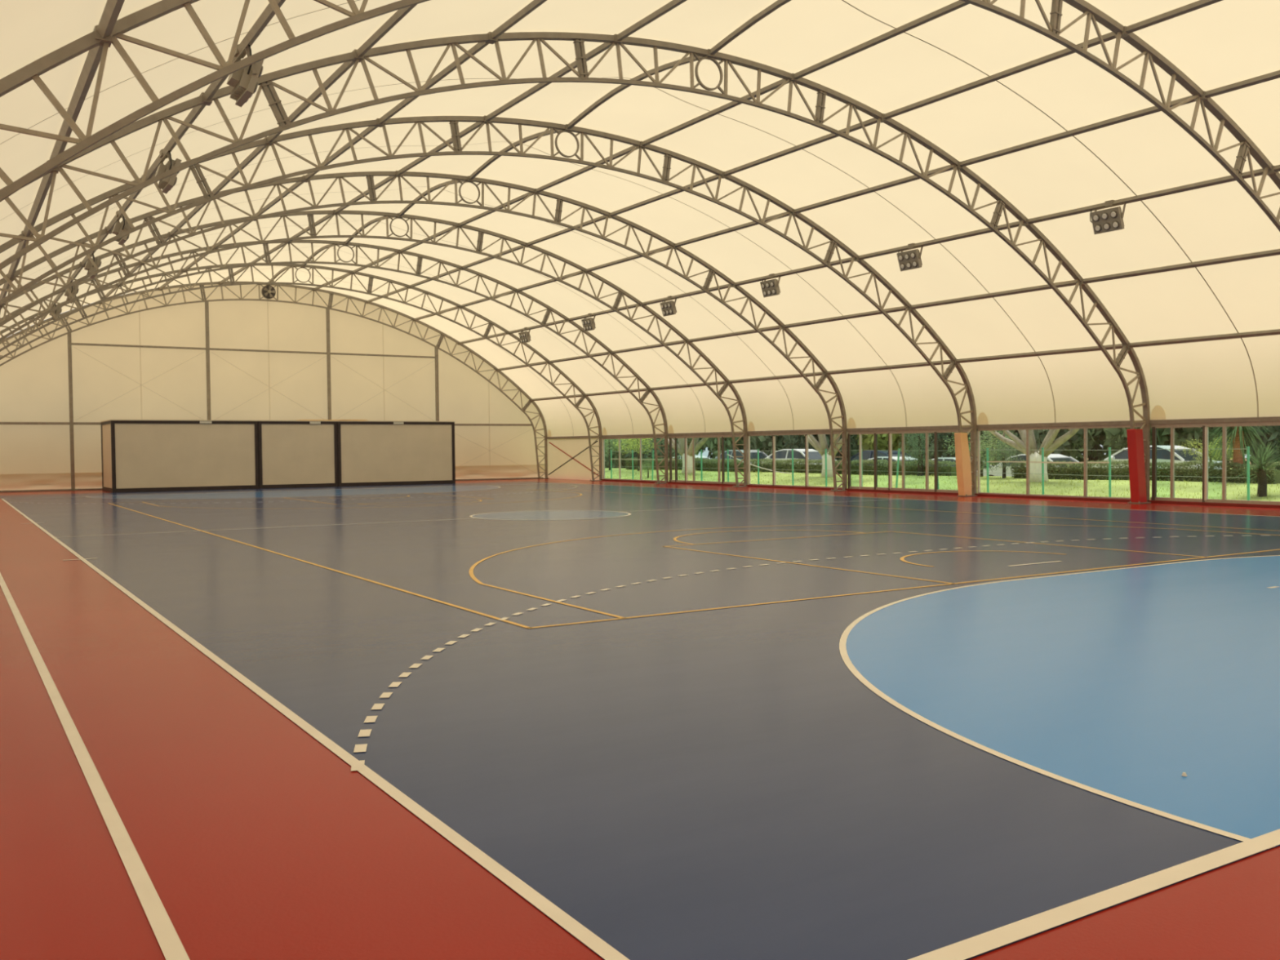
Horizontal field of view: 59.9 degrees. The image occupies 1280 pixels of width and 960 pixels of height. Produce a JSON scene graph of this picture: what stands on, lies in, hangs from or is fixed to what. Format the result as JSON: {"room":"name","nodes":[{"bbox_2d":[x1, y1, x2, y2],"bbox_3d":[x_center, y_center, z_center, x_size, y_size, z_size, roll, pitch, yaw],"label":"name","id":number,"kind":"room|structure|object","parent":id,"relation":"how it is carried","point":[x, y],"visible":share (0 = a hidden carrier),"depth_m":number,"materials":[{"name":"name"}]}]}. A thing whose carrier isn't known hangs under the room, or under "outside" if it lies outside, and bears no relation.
{"room":"sports hall","nodes":[
{"label":"sports hall","id":0,"kind":"room"},
{"bbox_2d":[0,284,545,490],"bbox_3d":[-16.117,-4.174,48.342,26.920,8.791,0.117,-2,2,-32],"label":"wall","id":1,"kind":"structure","parent":0,"point":[34,384],"depth_m":47.72,"materials":[{"name":"beige fabric"}]},
{"bbox_2d":[0,477,543,492],"bbox_3d":[-16.012,0.206,48.367,26.400,0.068,0.120,-2,2,-32],"label":"baseboard","id":2,"kind":"structure","parent":1,"relation":"attached to","point":[83,489],"depth_m":44.47,"materials":[{"name":"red paint"}]},
{"bbox_2d":[547,438,603,479],"bbox_3d":[-3.166,-1.041,53.261,0.001,2.040,5.526,-2,2,-32],"label":"wall","id":3,"kind":"structure","parent":0,"point":[572,469],"depth_m":53.40,"materials":[{"name":"beige fabric"}]},
{"bbox_2d":[0,478,1279,959],"bbox_3d":[-1.589,0.882,25.270,27.650,0.206,55.276,-2,2,-32],"label":"floor","id":4,"kind":"structure","parent":0,"point":[541,718],"depth_m":6.08,"materials":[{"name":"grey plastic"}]},
{"bbox_2d":[67,333,77,490],"bbox_3d":[-22.584,-2.727,44.126,0.280,6.297,0.245,-2,2,-32],"label":"post","id":5,"kind":"object","parent":4,"relation":"on","point":[69,339],"visible":1,"depth_m":44.14,"materials":[{"name":"grey metal"}]},
{"bbox_2d":[0,422,531,426],"bbox_3d":[-16.047,-2.427,48.307,25.200,0.100,0.080,-2,2,-32],"label":"rail","id":6,"kind":"object","parent":5,"relation":"attached to","point":[1,423],"visible":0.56,"depth_m":44.51,"materials":[{"name":"metal"}]},
{"bbox_2d":[100,419,258,492],"bbox_3d":[-18.320,-0.987,44.260,5.340,2.731,3.200,-2,2,-32],"label":"panel","id":7,"kind":"object","parent":4,"relation":"on","point":[138,455],"visible":1,"depth_m":42.87,"materials":[{"name":"beige"}]},
{"bbox_2d":[204,301,210,420],"bbox_3d":[-18.187,-3.631,46.866,0.280,7.861,0.245,-2,2,-32],"label":"post","id":8,"kind":"object","parent":4,"relation":"on","point":[206,304],"visible":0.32,"depth_m":46.84,"materials":[{"name":"grey metal"}]},
{"bbox_2d":[71,342,435,358],"bbox_3d":[-16.106,-5.585,48.196,15.430,0.080,0.080,-2,2,-32],"label":"rail","id":9,"kind":"object","parent":8,"relation":"attached to","point":[73,344],"visible":1,"depth_m":47.69,"materials":[{"name":"metal"}]},
{"bbox_2d":[0,281,548,479],"bbox_3d":[-16.052,-4.151,48.239,26.920,8.796,0.320,-2,2,-32],"label":"truss","id":10,"kind":"object","parent":4,"relation":"on","point":[200,284],"visible":0.93,"depth_m":49.52,"materials":[{"name":"grey metal"}]},
{"bbox_2d":[262,285,275,297],"bbox_3d":[-16.030,-8.138,48.029,0.540,0.540,0.160,-2,2,-32],"label":"ventilation fan","id":11,"kind":"object","parent":10,"relation":"attached to","point":[268,291],"visible":1,"depth_m":47.99,"materials":[{"name":"grey metal"}]},
{"bbox_2d":[257,420,337,488],"bbox_3d":[-14.708,-1.086,46.526,3.190,2.731,3.200,-2,2,-32],"label":"panel","id":12,"kind":"object","parent":4,"relation":"on","point":[292,454],"visible":0.73,"depth_m":45.20,"materials":[{"name":"beige"}]},
{"bbox_2d":[0,262,602,480],"bbox_3d":[-13.167,-4.043,43.645,26.920,8.796,0.320,-2,2,-32],"label":"truss","id":13,"kind":"object","parent":4,"relation":"on","point":[491,323],"visible":0.95,"depth_m":44.91,"materials":[{"name":"metal"}]},
{"bbox_2d":[325,308,331,419],"bbox_3d":[-13.851,-3.749,49.587,0.280,7.858,0.245,-2,2,-32],"label":"post","id":14,"kind":"object","parent":4,"relation":"on","point":[327,310],"visible":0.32,"depth_m":49.55,"materials":[{"name":"metal"}]},
{"bbox_2d":[0,239,668,484],"bbox_3d":[-10.268,-3.935,39.031,26.920,8.796,0.320,-2,2,-32],"label":"truss","id":15,"kind":"object","parent":4,"relation":"on","point":[549,309],"visible":0.94,"depth_m":39.97,"materials":[{"name":"grey metal"}]},
{"bbox_2d":[0,209,747,487],"bbox_3d":[-7.402,-3.828,34.468,26.920,8.796,0.320,-2,2,-32],"label":"truss","id":16,"kind":"object","parent":4,"relation":"on","point":[621,292],"visible":0.93,"depth_m":34.94,"materials":[{"name":"metal"}]},
{"bbox_2d":[337,420,455,486],"bbox_3d":[-11.156,-1.185,48.755,5.200,2.731,3.200,-2,2,-32],"label":"panel","id":17,"kind":"object","parent":4,"relation":"on","point":[371,453],"visible":0.75,"depth_m":47.38,"materials":[{"name":"beige"}]},
{"bbox_2d":[0,171,847,491],"bbox_3d":[-4.533,-3.721,29.900,26.920,8.796,0.320,-2,2,-32],"label":"truss","id":18,"kind":"object","parent":4,"relation":"on","point":[370,175],"visible":0.97,"depth_m":29.91,"materials":[{"name":"metal"}]},
{"bbox_2d":[434,346,439,421],"bbox_3d":[-9.517,-3.104,52.324,0.280,6.330,0.245,-2,2,-32],"label":"post","id":19,"kind":"object","parent":4,"relation":"on","point":[437,388],"visible":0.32,"depth_m":52.29,"materials":[{"name":"grey metal"}]},
{"bbox_2d":[0,115,977,496],"bbox_3d":[-1.611,-3.612,25.248,26.920,8.796,0.320,-2,2,-32],"label":"truss","id":20,"kind":"object","parent":4,"relation":"on","point":[457,149],"visible":0.96,"depth_m":24.64,"materials":[{"name":"grey metal"}]},
{"bbox_2d":[954,432,971,495],"bbox_3d":[9.394,-0.456,32.234,0.552,1.830,0.240,-2,2,-32],"label":"pad","id":21,"kind":"object","parent":20,"relation":"attached to","point":[963,468],"visible":0.99,"depth_m":32.12,"materials":[{"name":"orange plastic"}]},
{"bbox_2d":[0,31,1151,503],"bbox_3d":[1.308,-3.503,20.600,26.920,8.796,0.320,-2,2,-32],"label":"truss","id":22,"kind":"object","parent":4,"relation":"on","point":[264,81],"visible":0.95,"depth_m":19.21,"materials":[{"name":"metal"}]},
{"bbox_2d":[1126,429,1146,502],"bbox_3d":[12.360,-0.348,27.615,0.542,1.830,0.240,-2,2,-32],"label":"pad","id":23,"kind":"object","parent":22,"relation":"attached to","point":[1135,437],"visible":0.98,"depth_m":27.51,"materials":[{"name":"red plastic"}]},
{"bbox_2d":[0,0,1279,231],"bbox_3d":[4.223,-3.394,15.960,26.920,8.796,0.320,-2,2,-32],"label":"truss","id":24,"kind":"object","parent":4,"relation":"on","point":[32,71],"visible":0.98,"depth_m":11.10,"materials":[{"name":"grey metal"}]},
{"bbox_2d":[0,0,124,308],"bbox_3d":[-12.854,-4.371,22.808,0.140,0.129,46.636,-2,2,-32],"label":"roof purlin","id":25,"kind":"structure","parent":24,"relation":"attached to","point":[103,31],"depth_m":11.85,"materials":[{"name":"grey paint"}]},
{"bbox_2d":[496,248,1279,371],"bbox_3d":[5.437,-4.876,34.284,0.140,0.129,46.636,-2,2,-32],"label":"roof purlin","id":26,"kind":"structure","parent":24,"relation":"attached to","point":[1277,251],"depth_m":28.80,"materials":[{"name":"grey paint"}]},
{"bbox_2d":[600,479,1279,508],"bbox_3d":[8.477,0.379,34.654,0.200,0.075,38.420,-2,2,-32],"label":"baseboard","id":27,"kind":"structure","parent":4,"relation":"on","point":[1190,503],"depth_m":31.48,"materials":[{"name":"red paint"}]},
{"bbox_2d":[602,436,664,481],"bbox_3d":[-0.264,-0.931,48.604,0.070,1.890,5.310,-2,2,-32],"label":"window","id":28,"kind":"structure","parent":27,"relation":"on","point":[640,437],"depth_m":49.58,"materials":[{"name":"metal"}]},
{"bbox_2d":[668,434,743,484],"bbox_3d":[2.614,-0.823,44.012,0.080,1.890,5.250,-2,2,-32],"label":"window","id":29,"kind":"structure","parent":27,"relation":"on","point":[718,437],"depth_m":44.70,"materials":[{"name":"metal"}]},
{"bbox_2d":[747,431,842,488],"bbox_3d":[5.478,-0.716,39.453,0.080,1.890,5.270,-2,2,-32],"label":"window","id":30,"kind":"structure","parent":27,"relation":"on","point":[806,434],"depth_m":40.17,"materials":[{"name":"metal"}]},
{"bbox_2d":[847,428,971,493],"bbox_3d":[8.377,-0.608,34.837,0.080,1.890,5.355,-2,2,-32],"label":"window","id":31,"kind":"structure","parent":27,"relation":"on","point":[935,431],"depth_m":35.22,"materials":[{"name":"metal"}]},
{"bbox_2d":[977,424,1142,499],"bbox_3d":[11.301,-0.499,30.191,0.070,1.890,5.355,-2,2,-32],"label":"window","id":32,"kind":"structure","parent":27,"relation":"on","point":[1028,429],"depth_m":30.87,"materials":[{"name":"metal"}]},
{"bbox_2d":[1150,421,1279,505],"bbox_3d":[14.215,-0.390,25.543,0.080,1.890,5.340,-2,2,-32],"label":"window","id":33,"kind":"structure","parent":27,"relation":"on","point":[1205,426],"depth_m":26.59,"materials":[{"name":"metal"}]},
{"bbox_2d":[0,0,1279,436],"bbox_3d":[-1.605,-4.766,25.187,26.926,7.061,54.776,-2,2,-32],"label":"ceiling","id":34,"kind":"structure","parent":0,"point":[1224,42],"depth_m":25.11,"materials":[{"name":"beige fabric"}]},
{"bbox_2d":[157,0,546,290],"bbox_3d":[-7.441,-7.412,26.136,0.140,0.125,46.636,-2,2,-32],"label":"roof purlin","id":35,"kind":"structure","parent":34,"relation":"attached to","point":[493,36],"depth_m":21.77,"materials":[{"name":"grey paint"}]},
{"bbox_2d":[217,0,687,284],"bbox_3d":[-5.425,-7.879,27.391,0.140,0.125,46.636,-2,2,-32],"label":"roof purlin","id":36,"kind":"structure","parent":34,"relation":"attached to","point":[673,4],"depth_m":22.98,"materials":[{"name":"grey paint"}]},
{"bbox_2d":[365,0,1222,303],"bbox_3d":[-0.029,-7.617,30.787,0.140,0.125,46.636,-2,2,-32],"label":"roof purlin","id":37,"kind":"structure","parent":34,"relation":"attached to","point":[1197,5],"depth_m":22.38,"materials":[{"name":"grey paint"}]},
{"label":"outside","id":38,"kind":"structure","parent":0,"visible":0},
{"bbox_2d":[604,463,1279,501],"bbox_3d":[20.469,-0.585,60.637,48.100,0.400,100.500,-2,2,-32],"label":"lawn","id":39,"kind":"structure","parent":38,"point":[1003,489],"depth_m":36.57,"materials":[{"name":"green plant"}]},
{"bbox_2d":[602,439,631,470],"bbox_3d":[-1.663,-1.817,61.672,2.102,2.653,3.422,-2,2,-32],"label":"broadleaf tree","id":40,"kind":"object","parent":39,"relation":"on","point":[608,443],"visible":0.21,"depth_m":61.74,"materials":[{"name":"green plant"}]},
{"bbox_2d":[604,439,637,468],"bbox_3d":[0.154,-4.287,81.115,7.164,8.349,5.045,-1,2,-27],"label":"broadleaf tree","id":41,"kind":"object","parent":39,"relation":"on","point":[614,455],"visible":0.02,"depth_m":79.20,"materials":[{"name":"green plant"}]},
{"bbox_2d":[613,438,653,471],"bbox_3d":[-0.089,-1.778,58.639,1.886,2.703,3.482,-1,2,-29],"label":"broadleaf tree","id":42,"kind":"object","parent":39,"relation":"on","point":[637,439],"visible":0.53,"depth_m":58.60,"materials":[{"name":"green plant"}]},
{"bbox_2d":[613,438,689,462],"bbox_3d":[0.893,-4.472,75.788,5.696,8.191,6.912,0,2,24],"label":"broadleaf tree","id":43,"kind":"object","parent":39,"relation":"on","point":[635,453],"visible":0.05,"depth_m":73.88,"materials":[{"name":"green plant"}]},
{"bbox_2d":[623,438,702,462],"bbox_3d":[1.270,-2.144,61.102,3.782,3.634,5.270,-2,2,-32],"label":"broadleaf tree","id":44,"kind":"object","parent":39,"relation":"on","point":[661,442],"visible":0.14,"depth_m":60.94,"materials":[{"name":"green plant"}]},
{"bbox_2d":[625,457,721,471],"bbox_3d":[1.724,-0.843,58.372,0.854,0.726,8.480,-2,2,-32],"label":"clipped hedge","id":45,"kind":"object","parent":39,"relation":"on","point":[710,464],"visible":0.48,"depth_m":57.66,"materials":[{"name":"green plant"}]},
{"bbox_2d":[663,435,708,473],"bbox_3d":[2.268,-2.857,54.800,3.275,5.228,5.425,-2,2,-32],"label":"tree","id":46,"kind":"object","parent":39,"relation":"on","point":[681,445],"visible":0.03,"depth_m":54.41,"materials":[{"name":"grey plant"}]},
{"bbox_2d":[701,434,767,458],"bbox_3d":[6.650,-4.123,72.391,7.888,9.193,5.555,-1,2,-5],"label":"broadleaf tree","id":47,"kind":"object","parent":39,"relation":"on","point":[713,442],"visible":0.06,"depth_m":71.28,"materials":[{"name":"green plant"}]},
{"bbox_2d":[715,458,820,473],"bbox_3d":[5.953,-0.669,51.631,0.846,0.715,7.365,-2,2,-32],"label":"clipped hedge","id":48,"kind":"object","parent":39,"relation":"on","point":[800,468],"visible":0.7,"depth_m":50.65,"materials":[{"name":"green plant"}]},
{"bbox_2d":[750,435,799,455],"bbox_3d":[9.363,-4.389,69.307,6.148,8.841,7.461,0,2,13],"label":"broadleaf tree","id":49,"kind":"object","parent":39,"relation":"on","point":[765,442],"visible":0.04,"depth_m":68.05,"materials":[{"name":"green plant"}]},
{"bbox_2d":[782,434,863,460],"bbox_3d":[10.046,-3.806,62.890,6.559,8.101,5.616,-2,2,-32],"label":"broadleaf tree","id":50,"kind":"object","parent":39,"relation":"on","point":[794,439],"visible":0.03,"depth_m":61.73,"materials":[{"name":"green plant"}]},
{"bbox_2d":[804,431,847,476],"bbox_3d":[7.428,-2.666,45.784,3.494,5.270,4.565,-1,2,-3],"label":"tree","id":51,"kind":"object","parent":39,"relation":"on","point":[820,446],"visible":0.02,"depth_m":46.06,"materials":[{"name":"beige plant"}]},
{"bbox_2d":[815,458,956,475],"bbox_3d":[9.965,-0.509,45.243,0.846,0.716,7.674,-2,2,-32],"label":"clipped hedge","id":52,"kind":"object","parent":39,"relation":"on","point":[948,470],"visible":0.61,"depth_m":44.41,"materials":[{"name":"green plant"}]},
{"bbox_2d":[856,433,947,457],"bbox_3d":[13.948,-4.148,59.950,5.628,8.038,6.815,-2,2,-32],"label":"broadleaf tree","id":53,"kind":"object","parent":39,"relation":"on","point":[868,441],"visible":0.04,"depth_m":58.67,"materials":[{"name":"green plant"}]},
{"bbox_2d":[898,432,934,475],"bbox_3d":[10.642,-1.646,42.732,1.363,3.074,1.509,0,2,8],"label":"conifer","id":54,"kind":"object","parent":39,"relation":"on","point":[920,461],"visible":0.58,"depth_m":42.74,"materials":[{"name":"green plant"}]},
{"bbox_2d":[906,431,996,466],"bbox_3d":[16.917,-3.698,55.624,7.097,8.270,4.998,1,2,42],"label":"broadleaf tree","id":55,"kind":"object","parent":39,"relation":"on","point":[942,448],"visible":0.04,"depth_m":55.36,"materials":[{"name":"green plant"}]},
{"bbox_2d":[943,430,1017,476],"bbox_3d":[12.520,-1.042,40.609,1.892,1.956,3.021,-2,2,-32],"label":"shrub","id":56,"kind":"object","parent":39,"relation":"on","point":[992,440],"visible":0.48,"depth_m":40.31,"materials":[{"name":"green plant"}]},
{"bbox_2d":[980,431,1023,478],"bbox_3d":[12.811,-0.878,39.469,1.388,1.733,1.653,-1,2,1],"label":"shrub","id":57,"kind":"object","parent":39,"relation":"on","point":[1003,464],"visible":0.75,"depth_m":39.37,"materials":[{"name":"green plant"}]},
{"bbox_2d":[989,428,1079,482],"bbox_3d":[13.239,-2.464,37.295,3.587,5.226,5.526,-2,2,-32],"label":"tree","id":58,"kind":"object","parent":39,"relation":"on","point":[1049,445],"visible":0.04,"depth_m":37.09,"materials":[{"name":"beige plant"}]},
{"bbox_2d":[982,428,1102,463],"bbox_3d":[16.992,-3.865,49.629,6.821,8.105,6.023,-2,2,-32],"label":"broadleaf tree","id":59,"kind":"object","parent":39,"relation":"on","point":[1077,439],"visible":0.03,"depth_m":48.36,"materials":[{"name":"green plant"}]},
{"bbox_2d":[1064,428,1116,462],"bbox_3d":[23.544,-4.735,56.641,7.817,10.154,9.994,-2,2,-32],"label":"broadleaf tree","id":60,"kind":"object","parent":39,"relation":"on","point":[1094,455],"visible":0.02,"depth_m":56.31,"materials":[{"name":"green plant"}]},
{"bbox_2d":[1108,447,1111,497],"bbox_3d":[12.936,-0.159,30.595,0.071,1.484,0.082,-1,2,-10],"label":"fence post","id":61,"kind":"object","parent":39,"relation":"on","point":[1109,448],"visible":0.83,"depth_m":30.57,"materials":[{"name":"green metal"}]},
{"bbox_2d":[1010,460,1279,483],"bbox_3d":[15.925,-0.311,35.760,0.853,0.715,9.259,-2,2,-32],"label":"clipped hedge","id":62,"kind":"object","parent":39,"relation":"on","point":[1195,474],"visible":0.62,"depth_m":34.57,"materials":[{"name":"green plant"}]},
{"bbox_2d":[1102,424,1233,461],"bbox_3d":[21.568,-3.437,46.611,6.541,8.423,6.086,-2,2,-32],"label":"broadleaf tree","id":63,"kind":"object","parent":39,"relation":"on","point":[1118,442],"visible":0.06,"depth_m":45.14,"materials":[{"name":"green plant"}]},
{"bbox_2d":[1177,435,1233,467],"bbox_3d":[17.784,-0.626,34.504,1.261,1.545,2.014,-2,2,-32],"label":"leafy shrub","id":64,"kind":"object","parent":39,"relation":"on","point":[1210,455],"visible":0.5,"depth_m":34.51,"materials":[{"name":"green plant"}]},
{"bbox_2d":[1199,426,1279,479],"bbox_3d":[17.772,-0.930,33.045,2.378,2.277,2.373,-2,2,-32],"label":"palm tree","id":65,"kind":"object","parent":39,"relation":"on","point":[1237,433],"visible":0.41,"depth_m":32.90,"materials":[{"name":"plant"}]},
{"bbox_2d":[1246,446,1249,500],"bbox_3d":[14.975,-0.068,27.354,0.082,1.513,0.071,1,2,35],"label":"fence post","id":66,"kind":"object","parent":39,"relation":"on","point":[1247,447],"visible":0.83,"depth_m":27.33,"materials":[{"name":"green"}]},
{"bbox_2d":[613,466,1248,478],"bbox_3d":[6.777,-0.354,40.349,0.011,0.041,30.760,-2,2,-32],"label":"wire","id":67,"kind":"object","parent":66,"relation":"attached to","point":[613,466],"visible":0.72,"depth_m":32.70,"materials":[{"name":"grey"}]},
{"bbox_2d":[1228,441,1279,497],"bbox_3d":[16.407,-0.274,29.352,1.998,1.521,1.850,-2,2,-32],"label":"yucca plant","id":68,"kind":"object","parent":39,"relation":"on","point":[1261,464],"visible":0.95,"depth_m":29.29,"materials":[{"name":"green plant"}]},
{"bbox_2d":[1244,425,1279,470],"bbox_3d":[25.675,-3.772,42.801,5.898,8.482,7.158,0,2,14],"label":"broadleaf tree","id":69,"kind":"object","parent":39,"relation":"on","point":[1275,429],"visible":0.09,"depth_m":42.12,"materials":[{"name":"green plant"}]},
{"bbox_3d":[7.265,-3.280,11.117,26.920,8.796,0.320,-2,2,-32],"label":"truss","id":70,"kind":"object","parent":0,"visible":0},
{"bbox_2d":[35,0,285,326],"bbox_3d":[-11.201,-5.621,23.816,0.140,0.128,46.636,-2,2,-32],"label":"roof purlin","id":71,"kind":"structure","parent":70,"relation":"attached to","point":[268,14],"depth_m":16.52,"materials":[{"name":"grey paint"}]},
{"bbox_2d":[48,302,62,322],"bbox_3d":[-19.680,-5.687,37.408,0.367,0.659,0.832,-2,2,-32],"label":"floodlight","id":72,"kind":"object","parent":71,"relation":"attached to","point":[57,312],"visible":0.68,"depth_m":37.23,"materials":[{"name":"grey paint"}]},
{"bbox_2d":[51,306,62,322],"bbox_3d":[-19.685,-5.596,37.483,0.302,0.472,0.660,-2,2,-32],"label":"lamp","id":73,"kind":"object","parent":72,"relation":"attached to","point":[57,313],"depth_m":37.23,"materials":[{"name":"white"}]},
{"bbox_2d":[64,281,79,303],"bbox_3d":[-16.771,-5.579,32.777,0.367,0.659,0.832,-2,2,-32],"label":"floodlight","id":74,"kind":"object","parent":71,"relation":"attached to","point":[74,290],"visible":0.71,"depth_m":32.61,"materials":[{"name":"grey paint"}]},
{"bbox_2d":[84,253,101,279],"bbox_3d":[-13.857,-5.470,28.138,0.367,0.659,0.832,-2,2,-32],"label":"floodlight","id":75,"kind":"object","parent":71,"relation":"attached to","point":[89,266],"visible":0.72,"depth_m":27.98,"materials":[{"name":"grey paint"}]},
{"bbox_2d":[111,210,133,245],"bbox_3d":[-10.958,-5.362,23.523,0.367,0.659,0.832,-2,2,-32],"label":"floodlight","id":76,"kind":"object","parent":71,"relation":"attached to","point":[119,228],"visible":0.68,"depth_m":23.38,"materials":[{"name":"grey paint"}]},
{"bbox_2d":[115,217,133,245],"bbox_3d":[-10.964,-5.270,23.598,0.302,0.472,0.660,-2,2,-32],"label":"lamp","id":77,"kind":"object","parent":76,"relation":"attached to","point":[119,226],"depth_m":23.38,"materials":[{"name":"white"}]},
{"bbox_2d":[155,149,181,193],"bbox_3d":[-7.980,-5.250,18.782,0.367,0.659,0.832,-2,2,-32],"label":"floodlight","id":78,"kind":"object","parent":71,"relation":"attached to","point":[166,184],"visible":0.65,"depth_m":18.64,"materials":[{"name":"grey paint"}]},
{"bbox_2d":[226,44,263,106],"bbox_3d":[-4.976,-5.138,13.999,0.367,0.659,0.832,-2,2,-32],"label":"floodlight","id":79,"kind":"object","parent":71,"relation":"attached to","point":[244,83],"visible":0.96,"depth_m":13.86,"materials":[{"name":"grey paint"}]},
{"bbox_2d":[230,59,263,106],"bbox_3d":[-4.981,-5.047,14.073,0.302,0.472,0.660,-2,2,-32],"label":"lamp","id":80,"kind":"object","parent":79,"relation":"attached to","point":[244,84],"depth_m":13.86,"materials":[{"name":"white"}]},
{"bbox_2d":[97,4,417,304],"bbox_3d":[-9.330,-6.675,24.967,0.140,0.125,46.636,-2,2,-32],"label":"roof purlin","id":81,"kind":"structure","parent":70,"relation":"attached to","point":[399,14],"depth_m":19.24,"materials":[{"name":"grey paint"}]},
{"bbox_2d":[266,0,791,285],"bbox_3d":[-4.435,-8.174,29.548,0.140,0.360,44.026,-2,2,-32],"label":"roof purlin","id":82,"kind":"structure","parent":70,"relation":"attached to","point":[711,52],"depth_m":23.99,"materials":[{"name":"grey paint"}]},
{"bbox_2d":[312,0,969,291],"bbox_3d":[-2.053,-7.972,29.507,0.140,0.125,46.636,-2,2,-32],"label":"roof purlin","id":83,"kind":"structure","parent":70,"relation":"attached to","point":[958,4],"depth_m":23.44,"materials":[{"name":"grey paint"}]},
{"bbox_2d":[413,70,1279,320],"bbox_3d":[1.873,-6.984,31.996,0.140,0.125,46.636,-2,2,-32],"label":"roof purlin","id":84,"kind":"structure","parent":70,"relation":"attached to","point":[1206,95],"depth_m":23.79,"materials":[{"name":"grey paint"}]},
{"bbox_2d":[457,164,1279,345],"bbox_3d":[3.762,-6.035,33.205,0.140,0.128,46.636,-2,2,-32],"label":"roof purlin","id":85,"kind":"structure","parent":70,"relation":"attached to","point":[1275,169],"depth_m":26.91,"materials":[{"name":"grey paint"}]},
{"bbox_2d":[518,327,530,343],"bbox_3d":[-4.859,-6.101,46.859,0.367,0.659,0.832,-2,2,-32],"label":"floodlight","id":86,"kind":"object","parent":85,"relation":"attached to","point":[525,337],"visible":1,"depth_m":46.64,"materials":[{"name":"grey paint"}]},
{"bbox_2d":[581,313,595,331],"bbox_3d":[-1.950,-5.993,42.228,0.367,0.659,0.832,-2,2,-32],"label":"floodlight","id":87,"kind":"object","parent":85,"relation":"attached to","point":[588,324],"visible":1,"depth_m":42.02,"materials":[{"name":"grey paint"}]},
{"bbox_2d":[659,295,676,316],"bbox_3d":[0.964,-5.884,37.589,0.367,0.659,0.832,-2,2,-32],"label":"floodlight","id":88,"kind":"object","parent":85,"relation":"attached to","point":[668,308],"visible":1,"depth_m":37.40,"materials":[{"name":"grey paint"}]},
{"bbox_2d":[760,273,780,297],"bbox_3d":[3.862,-5.775,32.974,0.367,0.659,0.832,-2,2,-32],"label":"floodlight","id":89,"kind":"object","parent":85,"relation":"attached to","point":[769,287],"visible":1,"depth_m":32.81,"materials":[{"name":"grey paint"}]},
{"bbox_2d":[896,243,923,271],"bbox_3d":[6.840,-5.664,28.233,0.367,0.659,0.832,-2,2,-32],"label":"floodlight","id":90,"kind":"object","parent":85,"relation":"attached to","point":[908,260],"visible":1,"depth_m":28.08,"materials":[{"name":"grey paint"}]},
{"bbox_2d":[1089,200,1125,234],"bbox_3d":[9.845,-5.552,23.449,0.367,0.659,0.832,-2,2,-32],"label":"floodlight","id":91,"kind":"object","parent":85,"relation":"attached to","point":[1109,220],"visible":1,"depth_m":23.31,"materials":[{"name":"beige metal"}]},
{"bbox_2d":[530,328,1279,401],"bbox_3d":[6.974,-3.484,35.282,0.140,0.130,46.636,-2,2,-32],"label":"roof purlin","id":92,"kind":"structure","parent":70,"relation":"attached to","point":[1277,331],"depth_m":31.02,"materials":[{"name":"grey paint"}]},
{"bbox_2d":[546,416,1279,439],"bbox_3d":[9.897,-1.550,32.368,0.095,0.110,54.576,-2,2,-32],"label":"beam","id":93,"kind":"structure","parent":70,"relation":"attached to","point":[1271,418],"depth_m":31.97,"materials":[{"name":"metal"}]},
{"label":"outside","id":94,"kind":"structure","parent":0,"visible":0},
{"label":"car park","id":95,"kind":"object","parent":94,"visible":0},
{"bbox_2d":[715,449,768,463],"bbox_3d":[5.439,-0.927,60.579,2.008,1.438,4.456,-2,2,-30],"label":"parked car","id":96,"kind":"object","parent":95,"relation":"on","point":[753,453],"visible":0.12,"depth_m":59.66,"materials":[{"name":"silver metal"}]},
{"bbox_2d":[754,448,836,464],"bbox_3d":[7.759,-0.849,56.133,2.008,1.438,4.456,-2,2,-38],"label":"parked car","id":97,"kind":"object","parent":95,"relation":"on","point":[780,455],"visible":0.16,"depth_m":55.29,"materials":[{"name":"white paint"}]},
{"bbox_2d":[836,450,911,465],"bbox_3d":[11.370,-0.696,53.207,2.008,1.438,4.456,-2,2,-34],"label":"parked car","id":98,"kind":"object","parent":95,"relation":"on","point":[866,455],"visible":0.1,"depth_m":52.59,"materials":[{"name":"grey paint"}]},
{"bbox_2d":[864,456,917,466],"bbox_3d":[11.326,-0.346,50.471,2.008,1.438,4.456,-2,2,-32],"label":"parked car","id":99,"kind":"object","parent":95,"relation":"on","point":[894,458],"visible":0.06,"depth_m":49.79,"materials":[{"name":"white paint"}]},
{"bbox_2d":[982,453,1079,476],"bbox_3d":[15.526,-0.309,43.779,2.008,1.438,4.456,-2,2,-32],"label":"parked car","id":100,"kind":"object","parent":95,"relation":"on","point":[1051,457],"visible":0.12,"depth_m":43.60,"materials":[{"name":"white paint"}]},
{"bbox_2d":[1088,445,1222,469],"bbox_3d":[18.066,-0.502,39.346,2.008,1.438,4.456,-2,2,-32],"label":"parked car","id":101,"kind":"object","parent":95,"relation":"on","point":[1162,455],"visible":0.11,"depth_m":38.27,"materials":[{"name":"white paint"}]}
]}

